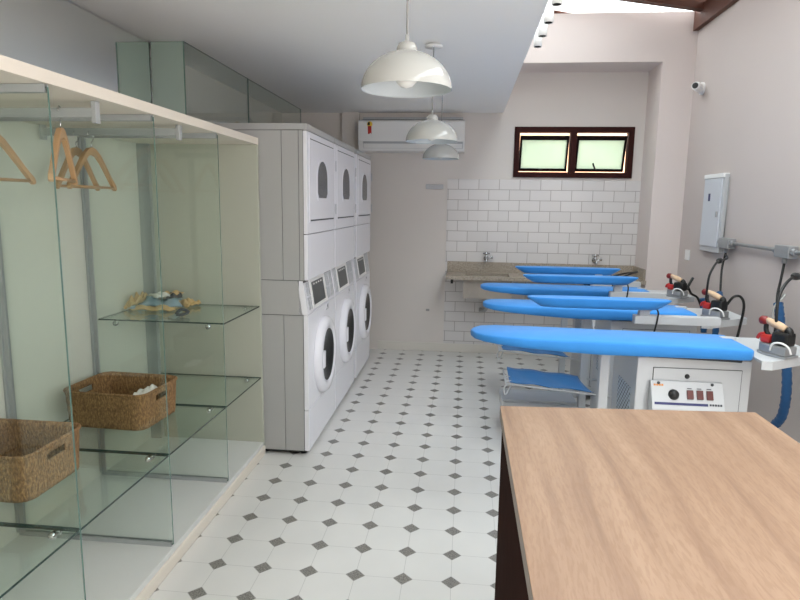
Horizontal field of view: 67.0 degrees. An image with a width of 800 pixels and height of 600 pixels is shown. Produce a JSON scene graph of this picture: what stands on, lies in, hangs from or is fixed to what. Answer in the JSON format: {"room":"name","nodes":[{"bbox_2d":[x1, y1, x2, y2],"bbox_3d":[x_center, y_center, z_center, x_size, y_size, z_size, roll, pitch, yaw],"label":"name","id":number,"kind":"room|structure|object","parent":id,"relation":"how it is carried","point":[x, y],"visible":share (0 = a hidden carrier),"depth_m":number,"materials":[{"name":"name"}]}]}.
{"room":"laundry","nodes":[
{"label":"laundry","id":0,"kind":"room"},
{"bbox_2d":[185,65,281,122],"bbox_3d":[-1.711,-0.249,2.553,0.120,2.720,8.140,2,9,6],"label":"wall","id":1,"kind":"structure","parent":0,"point":[208,99],"depth_m":4.66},
{"bbox_2d":[66,0,547,112],"bbox_3d":[-0.572,-1.412,2.170,2.352,0.270,7.990,2,9,6],"label":"ceiling","id":2,"kind":"structure","parent":0,"point":[315,56],"depth_m":3.42,"materials":[{"name":"white paint"}]},
{"bbox_2d":[361,0,451,97],"bbox_3d":[0.025,-0.965,1.977,0.304,0.533,0.304,2,9,6],"label":"pendant lamp","id":3,"kind":"object","parent":2,"relation":"hanging from","point":[406,71],"visible":1,"depth_m":1.93,"materials":[{"name":"white metal"}]},
{"bbox_2d":[406,43,457,143],"bbox_3d":[0.189,-1.186,3.482,0.304,0.533,0.304,2,9,6],"label":"pendant lamp","id":4,"kind":"object","parent":2,"relation":"hanging from","point":[431,130],"visible":1,"depth_m":3.42,"materials":[{"name":"white metal"}]},
{"bbox_2d":[423,93,458,159],"bbox_3d":[0.342,-1.432,4.964,0.304,0.533,0.304,2,9,6],"label":"pendant lamp","id":5,"kind":"object","parent":2,"relation":"hanging from","point":[436,151],"visible":0.82,"depth_m":4.89,"materials":[{"name":"white metal"}]},
{"bbox_2d":[533,28,541,47],"bbox_3d":[0.786,-1.518,3.487,0.069,0.111,0.048,2,9,6],"label":"ceiling spotlight","id":6,"kind":"object","parent":2,"relation":"attached to","point":[537,40],"visible":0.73,"depth_m":3.47,"materials":[{"name":"white paint"}]},
{"bbox_2d":[538,13,547,36],"bbox_3d":[0.762,-1.484,3.266,0.069,0.111,0.048,2,9,6],"label":"ceiling spotlight","id":7,"kind":"object","parent":2,"relation":"attached to","point":[542,28],"visible":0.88,"depth_m":3.25,"materials":[{"name":"white paint"}]},
{"bbox_2d":[544,0,553,23],"bbox_3d":[0.736,-1.446,3.025,0.069,0.111,0.048,2,9,6],"label":"ceiling spotlight","id":8,"kind":"object","parent":2,"relation":"attached to","point":[549,10],"visible":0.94,"depth_m":3.01,"materials":[{"name":"white paint"}]},
{"bbox_2d":[551,0,561,5],"bbox_3d":[0.706,-1.403,2.750,0.069,0.111,0.048,2,9,6],"label":"ceiling spotlight","id":9,"kind":"object","parent":2,"relation":"attached to","point":[554,2],"visible":1,"depth_m":2.75,"materials":[{"name":"white paint"}]},
{"bbox_2d":[148,348,590,599],"bbox_3d":[0.286,1.195,2.511,4.150,0.060,8.240,2,9,6],"label":"floor","id":10,"kind":"structure","parent":0,"point":[396,497],"depth_m":3.16,"materials":[{"name":"tile"}]},
{"bbox_2d":[0,55,265,599],"bbox_3d":[-1.338,0.234,2.158,0.731,1.900,2.995,2,9,6],"label":"wardrobe","id":11,"kind":"object","parent":10,"relation":"on","point":[183,214],"visible":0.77,"depth_m":3.04,"materials":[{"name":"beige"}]},
{"bbox_2d":[0,135,35,184],"bbox_3d":[-1.411,-0.533,2.069,0.018,0.257,0.427,2,9,6],"label":"clothes hanger","id":12,"kind":"object","parent":11,"relation":"hanging from","point":[4,145],"visible":1,"depth_m":2.19,"materials":[{"name":"brown wood"}]},
{"bbox_2d":[0,524,78,598],"bbox_3d":[-1.387,0.771,1.670,0.671,0.008,0.588,2,9,6],"label":"glass shelf","id":13,"kind":"object","parent":11,"relation":"attached to","point":[57,530],"depth_m":1.93,"materials":[{"name":"clear glass"}]},
{"bbox_2d":[0,418,80,502],"bbox_3d":[-1.454,0.584,2.233,0.424,0.172,0.344,2,9,6],"label":"wicker basket","id":14,"kind":"object","parent":11,"relation":"on","point":[36,455],"visible":0.99,"depth_m":2.24,"materials":[{"name":"brown wicker"}]},
{"bbox_2d":[48,105,77,184],"bbox_3d":[-1.142,-0.524,2.041,0.018,0.257,0.427,-2,10,-19],"label":"clothes hanger","id":15,"kind":"object","parent":11,"relation":"hanging from","point":[60,135],"visible":0.85,"depth_m":2.01,"materials":[{"name":"brown wood"}]},
{"bbox_2d":[0,0,152,103],"bbox_3d":[-1.663,-0.926,1.645,0.006,0.532,4.575,2,9,6],"label":"mirror panel","id":16,"kind":"object","parent":11,"relation":"on","point":[58,36],"visible":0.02,"depth_m":2.84,"materials":[{"name":"white"}]},
{"bbox_2d":[56,131,99,190],"bbox_3d":[-1.426,-0.617,2.668,0.019,0.257,0.427,0,9,-5],"label":"clothes hanger","id":17,"kind":"object","parent":11,"relation":"hanging from","point":[76,151],"visible":0.67,"depth_m":2.64,"materials":[{"name":"brown wood"}]},
{"bbox_2d":[0,449,168,529],"bbox_3d":[-1.323,0.679,2.254,0.671,0.008,0.578,2,9,6],"label":"glass shelf","id":18,"kind":"object","parent":11,"relation":"attached to","point":[151,455],"depth_m":2.13,"materials":[{"name":"clear glass"}]},
{"bbox_2d":[66,131,116,190],"bbox_3d":[-1.356,-0.615,2.661,0.018,0.257,0.427,1,9,-1],"label":"clothes hanger","id":19,"kind":"object","parent":11,"relation":"hanging from","point":[87,152],"visible":0.91,"depth_m":2.65,"materials":[{"name":"brown wood"}]},
{"bbox_2d":[63,371,177,430],"bbox_3d":[-1.330,0.480,2.906,0.424,0.172,0.344,2,9,9],"label":"wicker basket","id":20,"kind":"object","parent":11,"relation":"on","point":[111,403],"visible":0.94,"depth_m":2.77,"materials":[{"name":"brown wicker"}]},
{"bbox_2d":[133,384,156,394],"bbox_3d":[-1.197,0.428,2.868,0.094,0.035,0.204,2,9,6],"label":"cloth","id":21,"kind":"object","parent":20,"relation":"in","point":[151,387],"visible":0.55,"depth_m":2.85,"materials":[{"name":"white fabric"}]},
{"bbox_2d":[124,291,147,308],"bbox_3d":[-1.499,-0.006,3.459,0.061,0.083,0.238,2,9,6],"label":"folded cloth","id":22,"kind":"object","parent":11,"relation":"on","point":[137,299],"visible":0.73,"depth_m":3.41,"materials":[{"name":"beige fabric"}]},
{"bbox_2d":[63,404,225,454],"bbox_3d":[-1.259,0.587,2.841,0.671,0.008,0.593,2,9,6],"label":"glass shelf","id":23,"kind":"object","parent":11,"relation":"attached to","point":[210,407],"depth_m":2.55,"materials":[{"name":"clear glass"}]},
{"bbox_2d":[129,304,177,310],"bbox_3d":[-1.370,0.039,3.361,0.259,0.030,0.103,1,9,-1],"label":"folded cloth","id":24,"kind":"object","parent":11,"relation":"on","point":[138,307],"visible":0.98,"depth_m":3.33,"materials":[{"name":"beige fabric"}]},
{"bbox_2d":[130,295,182,308],"bbox_3d":[-1.382,0.005,3.469,0.272,0.063,0.237,-1,9,-11],"label":"folded cloth","id":25,"kind":"object","parent":11,"relation":"on","point":[149,301],"visible":0.73,"depth_m":3.41,"materials":[{"name":"fabric"}]},
{"bbox_2d":[148,291,170,297],"bbox_3d":[-1.371,-0.033,3.466,0.116,0.030,0.115,10,13,44],"label":"folded cloth","id":26,"kind":"object","parent":25,"relation":"on","point":[164,294],"visible":0.91,"depth_m":3.45,"materials":[{"name":"white fabric"}]},
{"bbox_2d":[166,292,182,298],"bbox_3d":[-1.299,-0.029,3.479,0.093,0.030,0.116,-3,10,-22],"label":"folded cloth","id":27,"kind":"object","parent":25,"relation":"on","point":[173,295],"visible":0.95,"depth_m":3.45,"materials":[{"name":"grey fabric"}]},
{"bbox_2d":[165,290,183,294],"bbox_3d":[-1.325,-0.044,3.521,0.114,0.025,0.115,0,9,-6],"label":"folded cloth","id":28,"kind":"object","parent":25,"relation":"on","point":[176,292],"visible":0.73,"depth_m":3.50,"materials":[{"name":"beige fabric"}]},
{"bbox_2d":[98,304,258,324],"bbox_3d":[-1.191,0.069,3.338,0.671,0.008,0.533,2,9,6],"label":"glass shelf","id":29,"kind":"object","parent":11,"relation":"attached to","point":[251,307],"depth_m":3.57,"materials":[{"name":"clear glass"}]},
{"bbox_2d":[175,308,189,315],"bbox_3d":[-1.148,0.062,3.194,0.078,0.039,0.045,-5,11,-32],"label":"loop","id":30,"kind":"object","parent":11,"relation":"on","point":[187,311],"visible":1,"depth_m":3.19,"materials":[{"name":"fabric"}]},
{"bbox_2d":[179,298,200,307],"bbox_3d":[-1.237,0.009,3.514,0.138,0.045,0.127,5,10,23],"label":"folded cloth","id":31,"kind":"object","parent":11,"relation":"on","point":[187,302],"visible":0.82,"depth_m":3.49,"materials":[{"name":"beige fabric"}]},
{"bbox_2d":[161,373,260,407],"bbox_3d":[-1.198,0.499,3.406,0.671,0.008,0.533,2,9,6],"label":"glass shelf","id":32,"kind":"object","parent":11,"relation":"attached to","point":[254,377],"depth_m":3.66,"materials":[{"name":"clear glass"}]},
{"bbox_2d":[183,41,300,122],"bbox_3d":[-1.130,-0.473,4.901,0.008,2.446,2.515,2,9,6],"label":"glass wall","id":33,"kind":"structure","parent":10,"relation":"on","point":[183,41],"depth_m":3.95,"materials":[{"name":"clear glass"}]},
{"bbox_2d":[151,41,184,113],"bbox_3d":[-1.357,-0.777,3.602,0.194,1.446,0.008,2,9,6],"label":"glass panel","id":34,"kind":"object","parent":33,"relation":"attached to","point":[166,57],"visible":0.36,"depth_m":3.51,"materials":[{"name":"clear glass"}]},
{"bbox_2d":[213,123,336,452],"bbox_3d":[-0.827,-0.087,3.967,0.750,1.985,0.745,2,9,6],"label":"dryer","id":35,"kind":"object","parent":10,"relation":"on","point":[298,165],"visible":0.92,"depth_m":3.63,"materials":[{"name":"white metal"}]},
{"bbox_2d":[261,280,335,450],"bbox_3d":[-0.833,0.343,4.035,0.750,1.053,0.745,2,9,6],"label":"washer","id":36,"kind":"object","parent":35,"relation":"in","point":[299,332],"depth_m":3.68,"materials":[{"name":"white metal"}]},
{"bbox_2d":[331,138,355,409],"bbox_3d":[-0.745,-0.205,4.717,0.750,1.985,0.745,2,9,6],"label":"dryer","id":37,"kind":"object","parent":10,"relation":"on","point":[342,274],"visible":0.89,"depth_m":4.58,"materials":[{"name":"white metal"}]},
{"bbox_2d":[335,283,355,409],"bbox_3d":[-0.751,0.226,4.785,0.750,1.053,0.745,2,9,6],"label":"washer","id":38,"kind":"object","parent":37,"relation":"in","point":[345,314],"depth_m":4.61,"materials":[{"name":"white metal"}]},
{"bbox_2d":[351,149,371,377],"bbox_3d":[-0.654,-0.335,5.547,0.750,1.985,0.745,2,9,6],"label":"dryer","id":39,"kind":"object","parent":10,"relation":"on","point":[362,299],"visible":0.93,"depth_m":5.38,"materials":[{"name":"white metal"}]},
{"bbox_2d":[354,272,371,377],"bbox_3d":[-0.661,0.096,5.615,0.750,1.053,0.745,2,9,6],"label":"washer","id":40,"kind":"object","parent":39,"relation":"in","point":[362,292],"depth_m":5.41,"materials":[{"name":"white metal"}]},
{"bbox_2d":[480,266,694,396],"bbox_3d":[1.473,0.275,4.950,1.642,1.030,0.860,2,9,6],"label":"station","id":41,"kind":"object","parent":10,"relation":"on","point":[601,286],"visible":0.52,"depth_m":4.77,"materials":[{"name":"blue fabric"}]},
{"bbox_2d":[575,319,580,327],"bbox_3d":[1.468,0.253,4.993,0.003,0.220,0.240,2,9,6],"label":"vent","id":42,"kind":"object","parent":41,"relation":"attached to","point":[577,321],"depth_m":4.98,"materials":[{"name":"grey metal"}]},
{"bbox_2d":[647,290,694,303],"bbox_3d":[2.118,-0.009,4.767,0.340,0.066,0.525,2,9,6],"label":"shelf","id":43,"kind":"object","parent":41,"relation":"attached to","point":[691,298],"depth_m":4.64,"materials":[{"name":"white metal"}]},
{"bbox_2d":[665,273,688,298],"bbox_3d":[2.116,-0.109,4.624,0.114,0.176,0.192,-4,10,-30],"label":"iron","id":44,"kind":"object","parent":41,"relation":"on","point":[678,289],"visible":0.98,"depth_m":4.60,"materials":[{"name":"silver metal"}]},
{"bbox_2d":[686,277,693,289],"bbox_3d":[2.202,-0.124,4.587,0.066,0.099,0.025,-2,9,-18],"label":"power cord","id":45,"kind":"object","parent":44,"relation":"attached to","point":[692,278],"visible":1,"depth_m":4.58,"materials":[{"name":"black rubber"}]},
{"bbox_2d":[688,287,700,306],"bbox_3d":[2.249,-0.024,4.607,0.142,0.159,0.024,-1,9,-12],"label":"power cord","id":46,"kind":"object","parent":44,"relation":"attached to","point":[689,289],"visible":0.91,"depth_m":4.60,"materials":[{"name":"black rubber"}]},
{"bbox_2d":[699,298,706,332],"bbox_3d":[2.325,0.117,4.638,0.080,0.268,0.055,8,12,40],"label":"hose","id":47,"kind":"object","parent":41,"relation":"attached to","point":[701,299],"visible":0.34,"depth_m":4.62,"materials":[{"name":"blue plastic"}]},
{"bbox_2d":[712,291,722,334],"bbox_3d":[2.335,0.099,4.438,0.053,0.327,0.113,6,10,29],"label":"hose","id":48,"kind":"object","parent":41,"relation":"attached to","point":[714,330],"visible":0.25,"depth_m":4.42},
{"bbox_2d":[483,295,746,408],"bbox_3d":[1.359,0.440,3.953,1.642,1.012,0.825,2,9,6],"label":"station","id":49,"kind":"object","parent":10,"relation":"on","point":[609,313],"visible":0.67,"depth_m":3.86,"materials":[{"name":"blue fabric"}]},
{"bbox_2d":[499,389,576,407],"bbox_3d":[0.968,0.720,4.281,0.510,0.085,0.270,2,9,6],"label":"tray","id":50,"kind":"object","parent":49,"relation":"on","point":[515,397],"depth_m":4.21,"materials":[{"name":"white metal"}]},
{"bbox_2d":[700,289,729,320],"bbox_3d":[1.950,0.027,3.748,0.114,0.176,0.192,-4,10,-28],"label":"iron","id":51,"kind":"object","parent":49,"relation":"on","point":[715,308],"visible":0.94,"depth_m":3.72,"materials":[{"name":"silver"}]},
{"bbox_2d":[705,254,727,298],"bbox_3d":[2.185,-0.184,4.108,0.067,0.245,1.000,7,11,33],"label":"power cord","id":52,"kind":"object","parent":51,"relation":"attached to","point":[719,260],"visible":1,"depth_m":3.73,"materials":[{"name":"black rubber"}]},
{"bbox_2d":[728,294,744,336],"bbox_3d":[2.058,0.321,3.769,0.110,0.725,0.058,2,9,6],"label":"power cord","id":53,"kind":"object","parent":51,"relation":"attached to","point":[737,295],"visible":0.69,"depth_m":3.70,"materials":[{"name":"black rubber"}]},
{"bbox_2d":[687,308,746,328],"bbox_3d":[2.017,0.130,3.883,0.340,0.066,0.525,2,9,6],"label":"shelf","id":54,"kind":"object","parent":49,"relation":"attached to","point":[734,320],"depth_m":3.78,"materials":[{"name":"white metal"}]},
{"bbox_2d":[471,325,799,411],"bbox_3d":[1.178,0.621,3.136,1.642,0.904,0.625,2,9,6],"label":"station","id":55,"kind":"object","parent":10,"relation":"on","point":[652,370],"visible":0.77,"depth_m":2.93,"materials":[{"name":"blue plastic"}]},
{"bbox_2d":[616,375,630,408],"bbox_3d":[1.175,0.534,3.186,0.003,0.220,0.240,2,9,6],"label":"vent","id":56,"kind":"object","parent":55,"relation":"attached to","point":[623,397],"depth_m":3.18,"materials":[{"name":"grey metal"}]},
{"bbox_2d":[687,390,693,399],"bbox_3d":[1.391,0.454,2.894,0.030,0.042,0.023,2,9,6],"label":"rocker switch","id":57,"kind":"object","parent":55,"relation":"attached to","point":[690,393],"depth_m":2.89,"materials":[{"name":"red plastic"}]},
{"bbox_2d":[696,391,703,399],"bbox_3d":[1.435,0.456,2.890,0.030,0.042,0.023,2,9,6],"label":"rocker switch","id":58,"kind":"object","parent":55,"relation":"attached to","point":[699,394],"depth_m":2.89,"materials":[{"name":"red plastic"}]},
{"bbox_2d":[706,391,713,400],"bbox_3d":[1.480,0.457,2.885,0.030,0.042,0.023,2,9,6],"label":"rocker switch","id":59,"kind":"object","parent":55,"relation":"attached to","point":[709,394],"depth_m":2.88,"materials":[{"name":"red plastic"}]},
{"bbox_2d":[735,337,799,370],"bbox_3d":[1.825,0.273,2.960,0.340,0.066,0.525,2,9,6],"label":"shelf","id":60,"kind":"object","parent":55,"relation":"attached to","point":[767,362],"depth_m":2.79,"materials":[{"name":"white metal"}]},
{"bbox_2d":[756,315,797,359],"bbox_3d":[1.752,0.173,2.810,0.114,0.176,0.192,-4,10,-26],"label":"iron","id":61,"kind":"object","parent":55,"relation":"on","point":[780,344],"visible":1,"depth_m":2.79,"materials":[{"name":"metal"}]},
{"bbox_2d":[772,294,785,330],"bbox_3d":[2.008,0.026,3.189,0.047,0.172,0.904,7,11,33],"label":"tube","id":62,"kind":"object","parent":61,"relation":"attached to","point":[783,295],"visible":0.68,"depth_m":2.84,"materials":[{"name":"white plastic"}]},
{"bbox_2d":[775,272,799,328],"bbox_3d":[2.047,0.064,3.094,0.064,0.446,0.841,9,12,43],"label":"power cord","id":63,"kind":"object","parent":61,"relation":"attached to","point":[795,276],"visible":1,"depth_m":2.81,"materials":[{"name":"black rubber"}]},
{"bbox_2d":[495,406,799,599],"bbox_3d":[0.640,0.922,1.196,0.822,0.900,1.717,2,9,6],"label":"work table","id":64,"kind":"object","parent":10,"relation":"on","point":[595,503],"visible":1,"depth_m":1.34,"materials":[{"name":"brown wood"}]},
{"bbox_2d":[282,72,648,348],"bbox_3d":[0.659,-1.065,6.234,4.020,3.250,0.150,2,9,6],"label":"wall","id":65,"kind":"structure","parent":0,"point":[406,255],"depth_m":6.18,"materials":[{"name":"white paint"}]},
{"bbox_2d":[342,112,359,149],"bbox_3d":[-0.517,-0.691,6.319,0.172,2.450,0.050,2,9,6],"label":"trim","id":66,"kind":"structure","parent":65,"relation":"attached to","point":[350,120],"depth_m":6.13,"materials":[{"name":"white paint"}]},
{"bbox_2d":[358,117,464,152],"bbox_3d":[0.117,-1.647,6.023,1.050,0.340,0.199,2,9,6],"label":"air conditioner","id":67,"kind":"object","parent":65,"relation":"attached to","point":[375,134],"visible":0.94,"depth_m":5.96,"materials":[{"name":"white paint"}]},
{"bbox_2d":[426,184,442,188],"bbox_3d":[0.352,-1.156,6.168,0.178,0.047,0.018,2,9,6],"label":"plate","id":68,"kind":"object","parent":65,"relation":"attached to","point":[428,186],"visible":1,"depth_m":6.16,"materials":[{"name":"grey plastic"}]},
{"bbox_2d":[378,340,570,356],"bbox_3d":[1.055,0.521,6.356,2.600,0.092,0.014,2,9,6],"label":"baseboard","id":69,"kind":"structure","parent":65,"relation":"attached to","point":[393,345],"depth_m":6.41,"materials":[{"name":"tile"}]},
{"bbox_2d":[447,261,632,275],"bbox_3d":[1.423,-0.322,6.169,1.878,0.105,0.021,2,9,6],"label":"backsplash","id":70,"kind":"structure","parent":65,"relation":"attached to","point":[457,266],"depth_m":6.20,"materials":[{"name":"beige stone"}]},
{"bbox_2d":[443,179,640,344],"bbox_3d":[1.416,-0.358,6.181,1.900,1.710,0.010,2,9,6],"label":"wall tiles","id":71,"kind":"structure","parent":65,"relation":"attached to","point":[511,220],"depth_m":6.12,"materials":[{"name":"white tile"}]},
{"bbox_2d":[483,252,492,261],"bbox_3d":[0.894,-0.436,6.151,0.100,0.093,0.134,2,9,6],"label":"tap","id":72,"kind":"object","parent":71,"relation":"attached to","point":[486,258],"visible":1,"depth_m":6.16,"materials":[{"name":"silver metal"}]},
{"bbox_2d":[446,261,645,312],"bbox_3d":[1.398,-0.087,6.001,1.878,0.516,0.429,2,9,6],"label":"countertop","id":73,"kind":"structure","parent":71,"relation":"attached to","point":[473,274],"depth_m":6.07,"materials":[{"name":"grey stone"}]},
{"bbox_2d":[463,280,511,298],"bbox_3d":[0.867,-0.128,6.048,0.470,0.185,0.320,2,9,6],"label":"basin","id":74,"kind":"object","parent":73,"relation":"in","point":[471,288],"depth_m":5.90,"materials":[{"name":"grey stone"}]},
{"bbox_2d":[613,271,637,275],"bbox_3d":[2.041,-0.226,5.581,0.330,0.120,0.737,2,9,6],"label":"power cord","id":75,"kind":"object","parent":73,"relation":"on","point":[634,272],"visible":0.39,"depth_m":5.33,"materials":[{"name":"black rubber"}]},
{"bbox_2d":[592,254,601,263],"bbox_3d":[1.971,-0.407,6.038,0.100,0.093,0.134,2,9,6],"label":"tap","id":76,"kind":"object","parent":71,"relation":"attached to","point":[594,259],"visible":1,"depth_m":6.04,"materials":[{"name":"silver metal"}]},
{"bbox_2d":[513,127,634,177],"bbox_3d":[1.717,-1.468,6.033,1.151,0.490,0.145,2,9,6],"label":"window","id":77,"kind":"structure","parent":65,"relation":"in","point":[587,154],"depth_m":6.01,"materials":[{"name":"red wood"}]},
{"bbox_2d":[554,0,637,12],"bbox_3d":[2.023,-2.779,6.158,2.000,0.700,0.100,2,9,6],"label":"sky","id":78,"kind":"structure","parent":0,"point":[567,6],"depth_m":6.10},
{"bbox_2d":[519,11,697,304],"bbox_3d":[1.808,-0.985,5.836,1.648,3.250,0.410,2,9,6],"label":"wall","id":79,"kind":"structure","parent":0,"point":[663,45],"depth_m":5.47,"materials":[{"name":"white paint"}]},
{"bbox_2d":[554,10,567,13],"bbox_3d":[1.513,-2.616,5.516,0.330,0.057,0.060,2,9,6],"label":"trim","id":80,"kind":"structure","parent":79,"relation":"on","point":[555,11],"depth_m":5.49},
{"bbox_2d":[674,0,799,442],"bbox_3d":[2.303,-0.303,2.107,0.150,3.085,8.140,2,9,6],"label":"wall","id":81,"kind":"structure","parent":0,"point":[745,124],"depth_m":4.23,"materials":[{"name":"white paint"}]},
{"bbox_2d":[684,250,689,259],"bbox_3d":[2.569,-0.403,5.402,0.010,0.090,0.100,2,9,6],"label":"wall switch","id":82,"kind":"object","parent":81,"relation":"attached to","point":[687,252],"visible":1,"depth_m":5.38,"materials":[{"name":"white paint"}]},
{"bbox_2d":[691,82,704,94],"bbox_3d":[2.544,-1.804,5.133,0.084,0.100,0.199,9,12,42],"label":"security camera","id":83,"kind":"object","parent":81,"relation":"attached to","point":[699,87],"visible":1,"depth_m":5.09,"materials":[{"name":"white paint"}]},
{"bbox_2d":[699,173,729,252],"bbox_3d":[2.494,-0.692,4.816,0.054,0.612,0.383,2,9,6],"label":"breaker panel","id":84,"kind":"object","parent":81,"relation":"attached to","point":[716,185],"visible":1,"depth_m":4.75,"materials":[{"name":"grey paint"}]},
{"bbox_2d":[693,0,738,30],"bbox_3d":[2.275,-1.871,1.579,0.195,0.175,7.578,2,9,6],"label":"beam","id":85,"kind":"structure","parent":81,"relation":"attached to","point":[712,9],"depth_m":4.97,"materials":[{"name":"brown wood"}]},
{"bbox_2d":[723,177,729,236],"bbox_3d":[2.488,-0.706,4.600,0.007,0.454,0.007,-2,9,-16],"label":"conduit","id":86,"kind":"object","parent":81,"relation":"attached to","point":[729,177],"visible":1,"depth_m":4.60,"materials":[{"name":"grey metal"}]},
{"bbox_2d":[717,237,799,263],"bbox_3d":[2.300,-0.190,3.131,0.059,0.110,3.115,2,9,6],"label":"conduit","id":87,"kind":"object","parent":81,"relation":"attached to","point":[785,252],"visible":1,"depth_m":3.81,"materials":[{"name":"metal"}]},
{"bbox_2d":[719,253,726,290],"bbox_3d":[2.400,-0.169,4.503,0.029,0.360,0.188,6,10,29],"label":"power cord","id":88,"kind":"object","parent":87,"relation":"hanging from","point":[722,265],"visible":0.7,"depth_m":4.52,"materials":[{"name":"black rubber"}]},
{"bbox_2d":[773,264,784,331],"bbox_3d":[2.299,0.001,3.676,0.029,0.439,0.197,7,11,34],"label":"power cord","id":89,"kind":"object","parent":87,"relation":"hanging from","point":[783,265],"visible":0.56,"depth_m":3.70,"materials":[{"name":"black rubber"}]},
{"bbox_2d":[770,302,792,427],"bbox_3d":[2.256,0.390,3.590,0.065,0.741,0.257,2,9,6],"label":"hose","id":90,"kind":"object","parent":81,"relation":"hanging from","point":[786,389],"visible":0.52,"depth_m":3.51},
{"label":"outside","id":91,"kind":"structure","parent":0,"visible":0},
{"bbox_2d":[518,133,626,172],"bbox_3d":[1.877,-0.905,7.740,5.100,2.500,0.100,2,9,6],"label":"sky","id":92,"kind":"structure","parent":91,"point":[544,134],"depth_m":7.49,"materials":[{"name":"white"}]},
{"bbox_3d":[0.546,-1.955,1.964,0.120,0.900,7.990,2,9,6],"label":"wall","id":93,"kind":"structure","parent":0,"visible":0},
{"bbox_2d":[616,0,705,11],"bbox_3d":[1.868,-2.686,5.171,1.797,0.475,0.080,2,9,6],"label":"trim","id":94,"kind":"structure","parent":93,"relation":"attached to","point":[691,5],"depth_m":5.12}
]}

